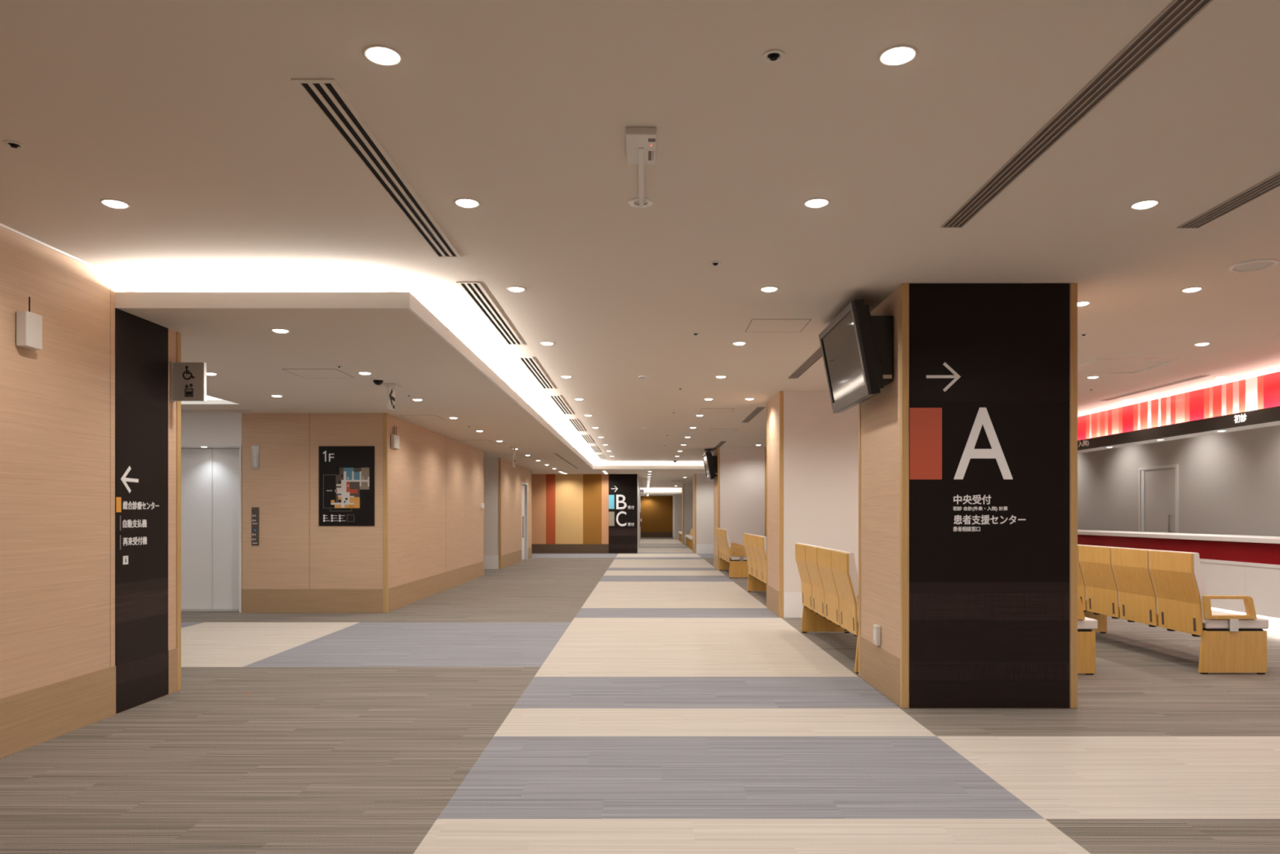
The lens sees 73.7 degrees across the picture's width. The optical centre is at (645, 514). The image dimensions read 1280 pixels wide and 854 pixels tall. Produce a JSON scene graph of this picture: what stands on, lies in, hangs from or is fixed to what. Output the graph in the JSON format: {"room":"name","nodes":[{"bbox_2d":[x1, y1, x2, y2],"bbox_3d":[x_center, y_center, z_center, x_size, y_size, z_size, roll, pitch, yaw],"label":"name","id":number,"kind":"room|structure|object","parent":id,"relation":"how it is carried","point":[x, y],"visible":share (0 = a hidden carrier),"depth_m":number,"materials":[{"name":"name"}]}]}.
{"room":"hospital interior","nodes":[
{"label":"hospital interior","id":0,"kind":"room"},
{"bbox_2d":[0,226,176,714],"bbox_3d":[-6.255,-0.120,1.420,5.891,2.740,9.240,0,0,0],"label":"wall","id":1,"kind":"structure","parent":0,"point":[57,401],"depth_m":4.81,"materials":[{"name":"brown wood"}]},
{"bbox_2d":[15,296,42,350],"bbox_3d":[-3.279,-1.022,4.540,0.062,0.273,0.120,0,0,0],"label":"box","id":2,"kind":"object","parent":1,"relation":"attached to","point":[28,325],"visible":1,"depth_m":4.50,"materials":[{"name":"white plastic"}]},
{"bbox_2d":[0,648,177,758],"bbox_3d":[-3.307,1.097,1.415,0.006,0.305,9.230,0,0,0],"label":"baseboard","id":3,"kind":"structure","parent":1,"relation":"attached to","point":[33,717],"depth_m":4.81,"materials":[{"name":"brown wood"}]},
{"bbox_2d":[115,307,168,713],"bbox_3d":[-3.308,-0.021,5.623,0.008,2.535,0.586,0,0,0],"label":"wall sign","id":4,"kind":"object","parent":1,"relation":"attached to","point":[141,344],"visible":1,"depth_m":5.59,"materials":[{"name":"black"}]},
{"bbox_2d":[176,331,181,691],"bbox_3d":[-3.326,-0.019,6.050,0.048,2.539,0.050,0,0,0],"label":"strip","id":5,"kind":"object","parent":1,"relation":"attached to","point":[178,334],"visible":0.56,"depth_m":6.05,"materials":[{"name":"brown wood"}]},
{"bbox_2d":[169,360,206,402],"bbox_3d":[-3.192,-0.926,5.964,0.236,0.282,0.044,0,0,0],"label":"sign","id":6,"kind":"object","parent":1,"relation":"attached to","point":[188,380],"visible":1,"depth_m":5.95,"materials":[{"name":"silver metal"}]},
{"bbox_2d":[181,413,241,448],"bbox_3d":[-7.168,-1.079,11.130,4.065,0.419,0.540,0,0,0],"label":"wall","id":7,"kind":"structure","parent":0,"point":[211,430],"depth_m":10.86,"materials":[{"name":"white paint"}]},
{"bbox_2d":[241,413,483,588],"bbox_3d":[-4.209,-0.019,14.129,1.842,2.539,6.542,0,0,0],"label":"wall","id":8,"kind":"structure","parent":0,"point":[435,480],"depth_m":10.86,"materials":[{"name":"brown wood"}]},
{"bbox_2d":[251,506,258,545],"bbox_3d":[-4.959,0.153,10.854,0.092,0.484,0.012,0,0,0],"label":"panel","id":9,"kind":"object","parent":8,"relation":"attached to","point":[255,510],"visible":1,"depth_m":10.85,"materials":[{"name":"grey metal"}]},
{"bbox_2d":[251,445,259,468],"bbox_3d":[-4.958,-0.726,10.854,0.094,0.297,0.012,0,0,0],"label":"indicator","id":10,"kind":"object","parent":8,"relation":"attached to","point":[255,449],"visible":1,"depth_m":10.85,"materials":[{"name":"silver metal"}]},
{"bbox_2d":[318,446,374,525],"bbox_3d":[-3.796,-0.360,10.853,0.708,1.013,0.015,0,0,0],"label":"map","id":11,"kind":"object","parent":8,"relation":"attached to","point":[346,474],"visible":1,"depth_m":10.85,"materials":[{"name":"black"}]},
{"bbox_2d":[241,560,484,612],"bbox_3d":[-4.207,1.100,14.117,1.846,0.300,6.525,0,0,0],"label":"baseboard","id":12,"kind":"structure","parent":8,"relation":"attached to","point":[253,600],"depth_m":10.86,"materials":[{"name":"brown wood"}]},
{"bbox_2d":[382,413,387,612],"bbox_3d":[-3.309,-0.019,10.879,0.052,2.539,0.052,0,0,0],"label":"strip","id":13,"kind":"object","parent":8,"relation":"attached to","point":[384,415],"visible":1,"depth_m":10.85,"materials":[{"name":"brown wood"}]},
{"bbox_2d":[390,426,399,448],"bbox_3d":[-3.265,-1.008,11.140,0.050,0.295,0.240,0,0,0],"label":"box","id":14,"kind":"object","parent":8,"relation":"attached to","point":[394,438],"visible":1,"depth_m":11.06,"materials":[{"name":"white plastic"}]},
{"bbox_2d":[483,450,484,560],"bbox_3d":[-3.307,-0.019,17.395,0.047,2.539,0.030,0,0,0],"label":"strip","id":15,"kind":"object","parent":8,"relation":"attached to","point":[483,451],"visible":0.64,"depth_m":17.38,"materials":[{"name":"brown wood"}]},
{"bbox_2d":[118,308,705,488],"bbox_3d":[-0.200,-1.299,23.675,18.000,0.020,36.650,0,0,0],"label":"ceiling","id":16,"kind":"structure","parent":0,"point":[248,358],"depth_m":7.86,"materials":[{"name":"beige paint"}]},
{"bbox_2d":[181,395,239,404],"bbox_3d":[-6.575,-1.324,9.150,3.690,0.070,1.700,0,0,0],"label":"ceiling light","id":17,"kind":"object","parent":16,"relation":"attached to","point":[210,399],"visible":0.11,"depth_m":9.98,"materials":[{"name":"white plastic"}]},
{"bbox_2d":[181,409,253,411],"bbox_3d":[-6.035,-1.288,10.590,2.330,0.010,0.080,0,0,0],"label":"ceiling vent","id":18,"kind":"object","parent":16,"relation":"in","point":[181,410],"visible":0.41,"depth_m":10.61,"materials":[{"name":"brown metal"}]},
{"bbox_2d":[271,328,290,333],"bbox_3d":[-2.555,-1.284,5.980,0.128,0.019,0.128,0,0,0],"label":"recessed light","id":19,"kind":"object","parent":16,"relation":"in","point":[276,330],"visible":1,"depth_m":5.95,"materials":[{"name":"white"}]},
{"bbox_2d":[282,368,354,377],"bbox_3d":[-2.980,-1.289,7.800,0.480,0.005,0.480,0,0,0],"label":"access hatch","id":20,"kind":"object","parent":16,"relation":"attached to","point":[304,373],"visible":1,"depth_m":7.80,"materials":[{"name":"beige paint"}]},
{"bbox_2d":[368,377,386,385],"bbox_3d":[-2.550,-1.262,8.150,0.169,0.055,0.169,0,0,0],"label":"dome camera","id":21,"kind":"object","parent":16,"relation":"attached to","point":[378,381],"visible":1,"depth_m":8.12,"materials":[{"name":"black plastic"}]},
{"bbox_2d":[381,382,401,409],"bbox_3d":[-2.530,-1.169,8.495,0.150,0.239,0.250,0,0,0],"label":"hanging sign","id":22,"kind":"object","parent":16,"relation":"hanging from","point":[390,387],"visible":0.92,"depth_m":8.44,"materials":[{"name":"white plastic"}]},
{"bbox_2d":[115,292,705,469],"bbox_3d":[-0.523,-1.339,16.594,9.059,0.100,22.465,0,0,28],"label":"ceiling edge","id":23,"kind":"structure","parent":16,"relation":"attached to","point":[407,300],"depth_m":5.33,"materials":[{"name":"white paint"}]},
{"bbox_2d":[400,415,444,419],"bbox_3d":[-2.960,-1.289,11.340,0.480,0.005,0.480,0,0,0],"label":"access hatch","id":24,"kind":"object","parent":16,"relation":"attached to","point":[410,417],"visible":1,"depth_m":11.35,"materials":[{"name":"beige paint"}]},
{"bbox_2d":[509,447,519,466],"bbox_3d":[-2.530,-1.105,16.495,0.150,0.369,0.250,0,0,0],"label":"hanging sign","id":25,"kind":"object","parent":16,"relation":"hanging from","point":[513,448],"visible":1,"depth_m":16.42,"materials":[{"name":"white plastic"}]},
{"bbox_2d":[553,453,577,468],"bbox_3d":[-1.900,-1.288,21.050,0.060,0.010,6.100,0,0,0],"label":"ceiling vent","id":26,"kind":"object","parent":16,"relation":"in","point":[556,454],"visible":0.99,"depth_m":20.23,"materials":[{"name":"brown metal"}]},
{"bbox_2d":[484,457,498,555],"bbox_3d":[-6.268,-0.019,19.515,5.865,2.539,0.030,0,0,0],"label":"wall","id":27,"kind":"structure","parent":0,"point":[491,464],"depth_m":19.50,"materials":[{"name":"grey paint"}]},
{"bbox_2d":[484,555,498,568],"bbox_3d":[-6.272,1.095,19.494,5.855,0.310,0.012,0,0,0],"label":"baseboard","id":28,"kind":"structure","parent":27,"relation":"attached to","point":[491,562],"depth_m":19.49,"materials":[{"name":"white"}]},
{"bbox_2d":[498,457,501,568],"bbox_3d":[-3.319,-0.019,19.523,0.052,2.539,0.075,0,0,0],"label":"strip","id":29,"kind":"object","parent":27,"relation":"attached to","point":[500,459],"visible":1,"depth_m":19.49,"materials":[{"name":"brown wood"}]},
{"bbox_2d":[501,457,531,555],"bbox_3d":[-6.250,-0.019,22.165,5.900,2.539,5.270,0,0,0],"label":"wall","id":30,"kind":"structure","parent":0,"point":[512,477],"depth_m":21.32,"materials":[{"name":"brown wood"}]},
{"bbox_2d":[501,546,531,568],"bbox_3d":[-3.297,1.097,22.180,0.006,0.305,5.240,0,0,0],"label":"baseboard","id":31,"kind":"structure","parent":30,"relation":"attached to","point":[508,559],"depth_m":21.29,"materials":[{"name":"brown wood"}]},
{"bbox_2d":[521,481,527,560],"bbox_3d":[-3.452,0.190,23.305,0.336,2.120,1.110,0,0,0],"label":"door","id":32,"kind":"structure","parent":30,"relation":"in","point":[524,487],"depth_m":23.80,"materials":[{"name":"white paint"}]},
{"bbox_2d":[531,474,608,553],"bbox_3d":[-4.733,-0.019,27.395,8.934,2.539,0.210,0,0,0],"label":"wall","id":33,"kind":"structure","parent":0,"point":[570,513],"depth_m":27.30,"materials":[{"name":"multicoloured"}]},
{"bbox_2d":[608,474,637,553],"bbox_3d":[-0.707,-0.021,27.292,0.921,2.533,0.016,0,0,0],"label":"wall sign","id":34,"kind":"object","parent":33,"relation":"attached to","point":[623,488],"visible":1,"depth_m":27.29,"materials":[{"name":"black"}]},
{"bbox_2d":[637,476,640,551],"bbox_3d":[-0.273,-0.019,38.800,0.054,2.539,23.000,0,0,0],"label":"wall","id":35,"kind":"structure","parent":0,"point":[638,486],"depth_m":33.09,"materials":[{"name":"white paint"}]},
{"bbox_2d":[638,488,644,495],"bbox_3d":[-0.141,-0.848,32.813,0.211,0.245,0.033,0,0,0],"label":"sign","id":36,"kind":"object","parent":35,"relation":"attached to","point":[641,491],"visible":1,"depth_m":32.80,"materials":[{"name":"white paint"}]},
{"bbox_2d":[0,0,1279,462],"bbox_3d":[-0.200,-1.540,23.600,18.000,0.100,53.600,0,0,0],"label":"ceiling","id":37,"kind":"structure","parent":0,"point":[191,115],"depth_m":3.69,"materials":[{"name":"beige paint"}]},
{"bbox_2d":[2,140,25,148],"bbox_3d":[-2.540,-1.486,3.434,0.073,0.015,0.073,0,0,0],"label":"sprinkler head","id":38,"kind":"object","parent":37,"relation":"attached to","point":[11,144],"visible":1,"depth_m":3.42},
{"bbox_2d":[0,222,116,277],"bbox_3d":[-3.305,-1.484,1.065,0.010,0.012,8.530,0,0,0],"label":"light strip","id":39,"kind":"structure","parent":37,"relation":"attached to","point":[1,224],"depth_m":4.78,"materials":[{"name":"white paint"}]},
{"bbox_2d":[99,198,130,208],"bbox_3d":[-2.540,-1.484,4.090,0.128,0.019,0.128,0,0,0],"label":"recessed light","id":40,"kind":"object","parent":37,"relation":"in","point":[114,203],"visible":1,"depth_m":4.07,"materials":[{"name":"white"}]},
{"bbox_2d":[291,78,461,257],"bbox_3d":[-1.136,-1.489,3.927,0.148,0.010,2.020,0,0,0],"label":"ceiling vent","id":41,"kind":"object","parent":37,"relation":"in","point":[327,98],"visible":1,"depth_m":3.54,"materials":[{"name":"black"}]},
{"bbox_2d":[362,44,403,66],"bbox_3d":[-0.851,-1.484,2.770,0.128,0.019,0.128,0,0,0],"label":"recessed light","id":42,"kind":"object","parent":37,"relation":"in","point":[380,55],"visible":1,"depth_m":2.75,"materials":[{"name":"white"}]},
{"bbox_2d":[128,281,704,465],"bbox_3d":[-0.625,-1.399,16.825,9.171,0.181,22.495,0,0,29],"label":"light","id":43,"kind":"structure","parent":37,"relation":"attached to","point":[133,286],"depth_m":5.47,"materials":[{"name":"white paint"}]},
{"bbox_2d":[453,197,480,208],"bbox_3d":[-0.851,-1.484,4.080,0.128,0.019,0.128,0,0,0],"label":"recessed light","id":44,"kind":"object","parent":37,"relation":"in","point":[466,202],"visible":1,"depth_m":4.06,"materials":[{"name":"white"}]},
{"bbox_2d":[456,281,524,345],"bbox_3d":[-1.136,-1.489,6.476,0.148,0.010,2.020,0,0,0],"label":"ceiling vent","id":45,"kind":"object","parent":37,"relation":"in","point":[475,291],"visible":1,"depth_m":6.24,"materials":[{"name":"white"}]},
{"bbox_2d":[506,286,525,292],"bbox_3d":[-0.851,-1.484,5.640,0.128,0.019,0.128,0,0,0],"label":"recessed light","id":46,"kind":"object","parent":37,"relation":"in","point":[517,289],"visible":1,"depth_m":5.61,"materials":[{"name":"white"}]},
{"bbox_2d":[517,356,555,388],"bbox_3d":[-1.136,-1.489,9.090,0.148,0.010,2.020,0,0,0],"label":"ceiling vent","id":47,"kind":"object","parent":37,"relation":"in","point":[530,363],"visible":1,"depth_m":8.89,"materials":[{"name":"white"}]},
{"bbox_2d":[540,342,555,345],"bbox_3d":[-0.851,-1.484,7.430,0.128,0.019,0.128,0,0,0],"label":"recessed light","id":48,"kind":"object","parent":37,"relation":"in","point":[541,343],"visible":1,"depth_m":7.41,"materials":[{"name":"white"}]},
{"bbox_2d":[548,395,573,414],"bbox_3d":[-1.136,-1.489,11.680,0.148,0.010,2.020,0,0,0],"label":"ceiling vent","id":49,"kind":"object","parent":37,"relation":"in","point":[557,400],"visible":1,"depth_m":11.54,"materials":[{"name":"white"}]},
{"bbox_2d":[567,418,586,431],"bbox_3d":[-1.136,-1.489,14.280,0.148,0.010,2.020,0,0,0],"label":"ceiling vent","id":50,"kind":"object","parent":37,"relation":"in","point":[577,425],"visible":1,"depth_m":14.17,"materials":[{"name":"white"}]},
{"bbox_2d":[580,434,594,443],"bbox_3d":[-1.136,-1.489,16.910,0.148,0.010,2.020,0,0,0],"label":"ceiling vent","id":51,"kind":"object","parent":37,"relation":"in","point":[587,438],"visible":1,"depth_m":16.78,"materials":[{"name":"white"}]},
{"bbox_2d":[589,445,600,452],"bbox_3d":[-1.136,-1.489,19.510,0.148,0.010,2.020,0,0,0],"label":"ceiling vent","id":52,"kind":"object","parent":37,"relation":"in","point":[594,448],"visible":1,"depth_m":19.42,"materials":[{"name":"black"}]},
{"bbox_2d":[625,127,656,208],"bbox_3d":[-0.018,-1.474,3.705,0.125,0.036,0.850,0,0,0],"label":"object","id":53,"kind":"object","parent":37,"relation":"attached to","point":[641,142],"visible":1,"depth_m":3.43,"materials":[{"name":"white plastic"}]},
{"bbox_2d":[709,261,721,265],"bbox_3d":[0.417,-1.486,5.060,0.073,0.015,0.073,0,0,0],"label":"sprinkler head","id":54,"kind":"object","parent":37,"relation":"attached to","point":[715,263],"visible":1,"depth_m":5.05},
{"bbox_2d":[700,408,734,412],"bbox_3d":[1.030,-1.490,12.230,0.460,0.005,0.460,0,0,0],"label":"access hatch","id":55,"kind":"object","parent":37,"relation":"attached to","point":[703,410],"visible":1,"depth_m":12.20,"materials":[{"name":"beige paint"}]},
{"bbox_2d":[713,440,726,448],"bbox_3d":[1.601,-1.489,18.375,0.112,0.010,2.050,0,0,0],"label":"ceiling vent","id":56,"kind":"object","parent":37,"relation":"in","point":[721,443],"visible":0.89,"depth_m":18.19,"materials":[{"name":"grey metal"}]},
{"bbox_2d":[732,342,746,345],"bbox_3d":[0.820,-1.484,7.430,0.128,0.019,0.128,0,0,0],"label":"recessed light","id":57,"kind":"object","parent":37,"relation":"in","point":[733,343],"visible":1,"depth_m":7.41,"materials":[{"name":"white"}]},
{"bbox_2d":[741,406,765,422],"bbox_3d":[1.612,-1.489,12.815,0.112,0.010,1.970,0,0,0],"label":"ceiling vent","id":58,"kind":"object","parent":37,"relation":"in","point":[758,409],"visible":1,"depth_m":12.70,"materials":[{"name":"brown metal"}]},
{"bbox_2d":[759,286,778,292],"bbox_3d":[0.820,-1.484,5.640,0.128,0.019,0.128,0,0,0],"label":"recessed light","id":59,"kind":"object","parent":37,"relation":"in","point":[768,289],"visible":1,"depth_m":5.61,"materials":[{"name":"white"}]},
{"bbox_2d":[762,48,784,62],"bbox_3d":[0.417,-1.486,2.770,0.073,0.015,0.073,0,0,0],"label":"sprinkler head","id":60,"kind":"object","parent":37,"relation":"attached to","point":[775,55],"visible":1,"depth_m":2.76},
{"bbox_2d":[745,319,811,332],"bbox_3d":[1.043,-1.490,6.743,0.454,0.005,0.454,0,0,0],"label":"access hatch","id":61,"kind":"object","parent":37,"relation":"attached to","point":[755,325],"visible":1,"depth_m":6.72,"materials":[{"name":"beige paint"}]},
{"bbox_2d":[787,346,822,378],"bbox_3d":[1.612,-1.489,8.315,0.112,0.010,2.030,0,0,0],"label":"ceiling vent","id":62,"kind":"object","parent":37,"relation":"in","point":[814,357],"visible":0.61,"depth_m":8.46,"materials":[{"name":"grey metal"}]},
{"bbox_2d":[803,197,830,208],"bbox_3d":[0.820,-1.484,4.080,0.128,0.019,0.128,0,0,0],"label":"recessed light","id":63,"kind":"object","parent":37,"relation":"in","point":[816,202],"visible":1,"depth_m":4.06,"materials":[{"name":"white"}]},
{"bbox_2d":[877,44,918,66],"bbox_3d":[0.820,-1.484,2.770,0.128,0.019,0.128,0,0,0],"label":"recessed light","id":64,"kind":"object","parent":37,"relation":"in","point":[897,55],"visible":1,"depth_m":2.75,"materials":[{"name":"white"}]},
{"bbox_2d":[940,0,1213,227],"bbox_3d":[1.586,-1.489,2.510,0.112,0.010,3.820,0,0,0],"label":"ceiling vent","id":65,"kind":"object","parent":37,"relation":"in","point":[1178,14],"visible":1,"depth_m":3.05,"materials":[{"name":"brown metal"}]},
{"bbox_2d":[1077,301,1091,306],"bbox_3d":[3.080,-1.484,6.030,0.128,0.019,0.128,0,0,0],"label":"recessed light","id":66,"kind":"object","parent":37,"relation":"in","point":[1080,303],"visible":0.66,"depth_m":6.00,"materials":[{"name":"white"}]},
{"bbox_2d":[1077,358,1178,373],"bbox_3d":[4.698,-1.479,8.515,0.784,0.022,0.760,0,0,0],"label":"vent panel","id":67,"kind":"object","parent":37,"relation":"attached to","point":[1096,365],"visible":0.79,"depth_m":8.46,"materials":[{"name":"beige paint"}]},
{"bbox_2d":[1129,199,1159,209],"bbox_3d":[2.400,-1.484,4.100,0.128,0.019,0.128,0,0,0],"label":"recessed light","id":68,"kind":"object","parent":37,"relation":"in","point":[1144,204],"visible":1,"depth_m":4.08,"materials":[{"name":"white"}]},
{"bbox_2d":[1100,374,1209,400],"bbox_3d":[5.995,-1.489,10.145,0.090,0.010,2.030,0,0,0],"label":"ceiling vent","id":69,"kind":"object","parent":37,"relation":"in","point":[1201,375],"visible":1,"depth_m":9.99,"materials":[{"name":"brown metal"}]},
{"bbox_2d":[1077,371,1279,453],"bbox_3d":[6.663,-1.226,8.250,0.333,0.528,17.500,0,0,0],"label":"header sign","id":70,"kind":"object","parent":37,"relation":"hanging from","point":[1254,402],"visible":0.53,"depth_m":10.36,"materials":[{"name":"red"}]},
{"bbox_2d":[1180,286,1203,292],"bbox_3d":[3.620,-1.484,5.650,0.128,0.019,0.128,0,0,0],"label":"recessed light","id":71,"kind":"object","parent":37,"relation":"in","point":[1194,288],"visible":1,"depth_m":5.62,"materials":[{"name":"white"}]},
{"bbox_2d":[1193,342,1210,346],"bbox_3d":[4.870,-1.484,7.460,0.128,0.019,0.128,0,0,0],"label":"recessed light","id":72,"kind":"object","parent":37,"relation":"in","point":[1205,343],"visible":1,"depth_m":7.44,"materials":[{"name":"white"}]},
{"bbox_2d":[1177,171,1279,228],"bbox_3d":[2.816,-1.489,3.365,0.112,0.010,2.130,0,0,0],"label":"ceiling vent","id":73,"kind":"object","parent":37,"relation":"in","point":[1273,182],"visible":1,"depth_m":4.07,"materials":[{"name":"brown metal"}]},
{"bbox_2d":[1227,257,1279,271],"bbox_3d":[3.627,-1.484,5.090,0.250,0.017,0.250,0,0,0],"label":"ceiling speaker","id":74,"kind":"object","parent":37,"relation":"attached to","point":[1257,264],"visible":1,"depth_m":5.07,"materials":[{"name":"white paint"}]},
{"bbox_2d":[0,537,1279,853],"bbox_3d":[-0.200,1.250,23.600,18.000,0.001,53.600,0,0,0],"label":"floor","id":75,"kind":"structure","parent":0,"point":[646,701],"depth_m":4.64,"materials":[{"name":"grey carpet"}]},
{"bbox_2d":[181,446,241,612],"bbox_3d":[-5.694,0.193,11.043,1.113,2.115,0.395,0,0,0],"label":"lift","id":76,"kind":"object","parent":75,"relation":"on","point":[211,477],"visible":0.47,"depth_m":11.20,"materials":[{"name":"white paint"}]},
{"bbox_2d":[681,484,693,543],"bbox_3d":[2.160,-0.019,36.498,1.126,2.539,1.009,0,0,0],"label":"pillar","id":77,"kind":"structure","parent":75,"relation":"on","point":[686,489],"depth_m":36.00,"materials":[{"name":"white paint"}]},
{"bbox_2d":[684,528,693,551],"bbox_3d":[1.830,0.905,31.500,0.500,0.690,4.400,0,0,0],"label":"bench","id":78,"kind":"object","parent":75,"relation":"on","point":[689,538],"visible":0.41,"depth_m":32.20,"materials":[{"name":"beige wood"}]},
{"bbox_2d":[693,473,714,553],"bbox_3d":[2.150,-0.019,27.698,1.146,2.539,1.209,0,0,0],"label":"pillar","id":79,"kind":"structure","parent":75,"relation":"on","point":[703,489],"depth_m":27.10,"materials":[{"name":"white paint"}]},
{"bbox_2d":[715,527,748,577],"bbox_3d":[1.880,0.775,17.890,0.610,0.950,2.372,0,0,0],"label":"bench","id":80,"kind":"object","parent":75,"relation":"on","point":[735,561],"visible":0.91,"depth_m":16.77,"materials":[{"name":"brown wood"}]},
{"bbox_2d":[723,528,733,557],"bbox_3d":[1.652,0.575,17.013,0.146,0.550,0.578,0,0,0],"label":"backrest","id":81,"kind":"object","parent":80,"relation":"on","point":[729,552],"depth_m":16.74,"materials":[{"name":"brown wood"}]},
{"bbox_2d":[714,447,766,570],"bbox_3d":[2.175,-0.120,19.628,1.096,2.740,1.129,0,0,0],"label":"wall","id":82,"kind":"structure","parent":75,"relation":"on","point":[740,481],"depth_m":19.07,"materials":[{"name":"white paint"}]},
{"bbox_2d":[702,448,717,480],"bbox_3d":[1.506,-1.139,19.730,0.297,0.701,1.084,0,0,0],"label":"television","id":83,"kind":"object","parent":82,"relation":"attached to","point":[710,462],"visible":0.99,"depth_m":19.26,"materials":[{"name":"grey plastic"}]},
{"bbox_2d":[742,533,766,591],"bbox_3d":[1.888,0.775,12.640,0.610,0.950,2.372,0,0,0],"label":"bench","id":84,"kind":"object","parent":75,"relation":"on","point":[755,545],"visible":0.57,"depth_m":12.73,"materials":[{"name":"brown wood"}]},
{"bbox_2d":[757,535,766,555],"bbox_3d":[1.660,0.575,11.763,0.146,0.550,0.578,0,0,0],"label":"backrest","id":85,"kind":"object","parent":84,"relation":"on","point":[762,540],"depth_m":11.61,"materials":[{"name":"brown wood"}]},
{"bbox_2d":[766,391,858,617],"bbox_3d":[2.195,-0.120,10.879,1.136,2.740,1.129,0,0,0],"label":"wall","id":86,"kind":"structure","parent":75,"relation":"on","point":[812,450],"depth_m":10.32,"materials":[{"name":"white paint"}]},
{"bbox_2d":[795,542,858,673],"bbox_3d":[1.888,0.775,7.860,0.610,0.950,2.372,0,0,0],"label":"bench","id":87,"kind":"object","parent":75,"relation":"on","point":[829,580],"visible":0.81,"depth_m":7.64,"materials":[{"name":"brown wood"}]},
{"bbox_2d":[817,546,833,603],"bbox_3d":[1.660,0.575,7.568,0.146,0.550,0.578,0,0,0],"label":"backrest","id":88,"kind":"object","parent":87,"relation":"on","point":[824,554],"depth_m":7.59,"materials":[{"name":"brown wood"}]},
{"bbox_2d":[831,549,858,622],"bbox_3d":[1.660,0.575,6.983,0.146,0.550,0.578,0,0,0],"label":"backrest","id":89,"kind":"object","parent":87,"relation":"on","point":[844,571],"depth_m":6.86,"materials":[{"name":"brown wood"}]},
{"bbox_2d":[858,283,1077,708],"bbox_3d":[2.221,-0.120,6.060,1.132,2.740,1.126,0,0,0],"label":"pillar","id":90,"kind":"structure","parent":75,"relation":"on","point":[884,417],"depth_m":5.71,"materials":[{"name":"brown wood"}]},
{"bbox_2d":[818,298,893,413],"bbox_3d":[1.506,-1.105,6.160,0.297,0.633,1.084,0,0,0],"label":"television","id":91,"kind":"object","parent":90,"relation":"attached to","point":[856,346],"visible":1,"depth_m":5.75,"materials":[{"name":"grey plastic"}]},
{"bbox_2d":[873,624,880,645],"bbox_3d":[1.643,0.855,6.055,0.034,0.140,0.090,0,0,0],"label":"wall socket","id":92,"kind":"object","parent":90,"relation":"attached to","point":[877,628],"visible":1,"depth_m":6.01,"materials":[{"name":"white plastic"}]},
{"bbox_2d":[909,283,1069,707],"bbox_3d":[2.219,-0.120,5.500,1.031,2.733,0.012,0,0,0],"label":"sign","id":93,"kind":"object","parent":90,"relation":"attached to","point":[989,362],"visible":1,"depth_m":5.50,"materials":[{"name":"black"}]},
{"bbox_2d":[1077,596,1097,675],"bbox_3d":[3.225,0.775,7.810,0.610,0.950,2.372,0,0,0],"label":"bench","id":94,"kind":"object","parent":75,"relation":"on","point":[1086,637],"visible":0.02,"depth_m":6.64,"materials":[{"name":"brown wood"}]},
{"bbox_2d":[1077,544,1268,674],"bbox_3d":[4.582,0.775,7.840,0.610,0.950,2.372,0,0,0],"label":"bench","id":95,"kind":"object","parent":75,"relation":"on","point":[1154,588],"visible":0.87,"depth_m":7.01,"materials":[{"name":"brown wood"}]},
{"bbox_2d":[1079,544,1111,599],"bbox_3d":[4.354,0.575,8.133,0.146,0.550,0.578,0,0,0],"label":"backrest","id":96,"kind":"object","parent":95,"relation":"on","point":[1095,561],"depth_m":8.15,"materials":[{"name":"brown wood"}]},
{"bbox_2d":[1111,546,1149,602],"bbox_3d":[4.354,0.575,7.548,0.146,0.550,0.578,0,0,0],"label":"backrest","id":97,"kind":"object","parent":95,"relation":"on","point":[1130,566],"depth_m":7.56,"materials":[{"name":"brown wood"}]},
{"bbox_2d":[1149,549,1210,622],"bbox_3d":[4.354,0.575,6.963,0.146,0.550,0.578,0,0,0],"label":"backrest","id":98,"kind":"object","parent":95,"relation":"on","point":[1176,580],"depth_m":6.90,"materials":[{"name":"brown wood"}]},
{"bbox_2d":[1077,529,1279,635],"bbox_3d":[6.680,0.748,8.250,0.640,1.005,17.500,0,0,0],"label":"reception counter","id":99,"kind":"object","parent":75,"relation":"on","point":[1231,564],"depth_m":9.37,"materials":[{"name":"white"}]},
{"bbox_2d":[1077,529,1279,543],"bbox_3d":[6.680,0.270,8.250,0.640,0.050,17.500,0,0,0],"label":"countertop","id":100,"kind":"structure","parent":99,"relation":"on","point":[1237,538],"depth_m":10.09,"materials":[{"name":"white"}]},
{"bbox_2d":[640,495,672,537],"bbox_3d":[0.637,0.120,46.295,1.766,2.260,0.210,0,0,0],"label":"wall","id":101,"kind":"structure","parent":0,"point":[656,511],"depth_m":46.20,"materials":[{"name":"brown wood"}]},
{"bbox_2d":[640,488,681,495],"bbox_3d":[4.277,-1.250,46.200,9.046,0.480,8.400,0,0,0],"label":"ceiling","id":102,"kind":"structure","parent":0,"point":[651,491],"depth_m":42.30,"materials":[{"name":"white paint"}]},
{"bbox_2d":[672,493,681,538],"bbox_3d":[5.145,0.120,46.650,7.310,2.260,7.300,0,0,0],"label":"wall","id":103,"kind":"structure","parent":0,"point":[677,498],"depth_m":43.00,"materials":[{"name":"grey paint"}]},
{"bbox_2d":[1077,425,1279,536],"bbox_3d":[8.550,-0.120,23.400,0.100,2.740,53.200,0,0,0],"label":"wall","id":104,"kind":"structure","parent":0,"point":[1229,482],"depth_m":13.01,"materials":[{"name":"white paint"}]},
{"bbox_2d":[1138,463,1178,533],"bbox_3d":[8.474,0.225,14.120,0.091,2.050,1.060,0,0,0],"label":"door","id":105,"kind":"structure","parent":104,"relation":"in","point":[1158,487],"depth_m":14.09,"materials":[{"name":"white paint"}]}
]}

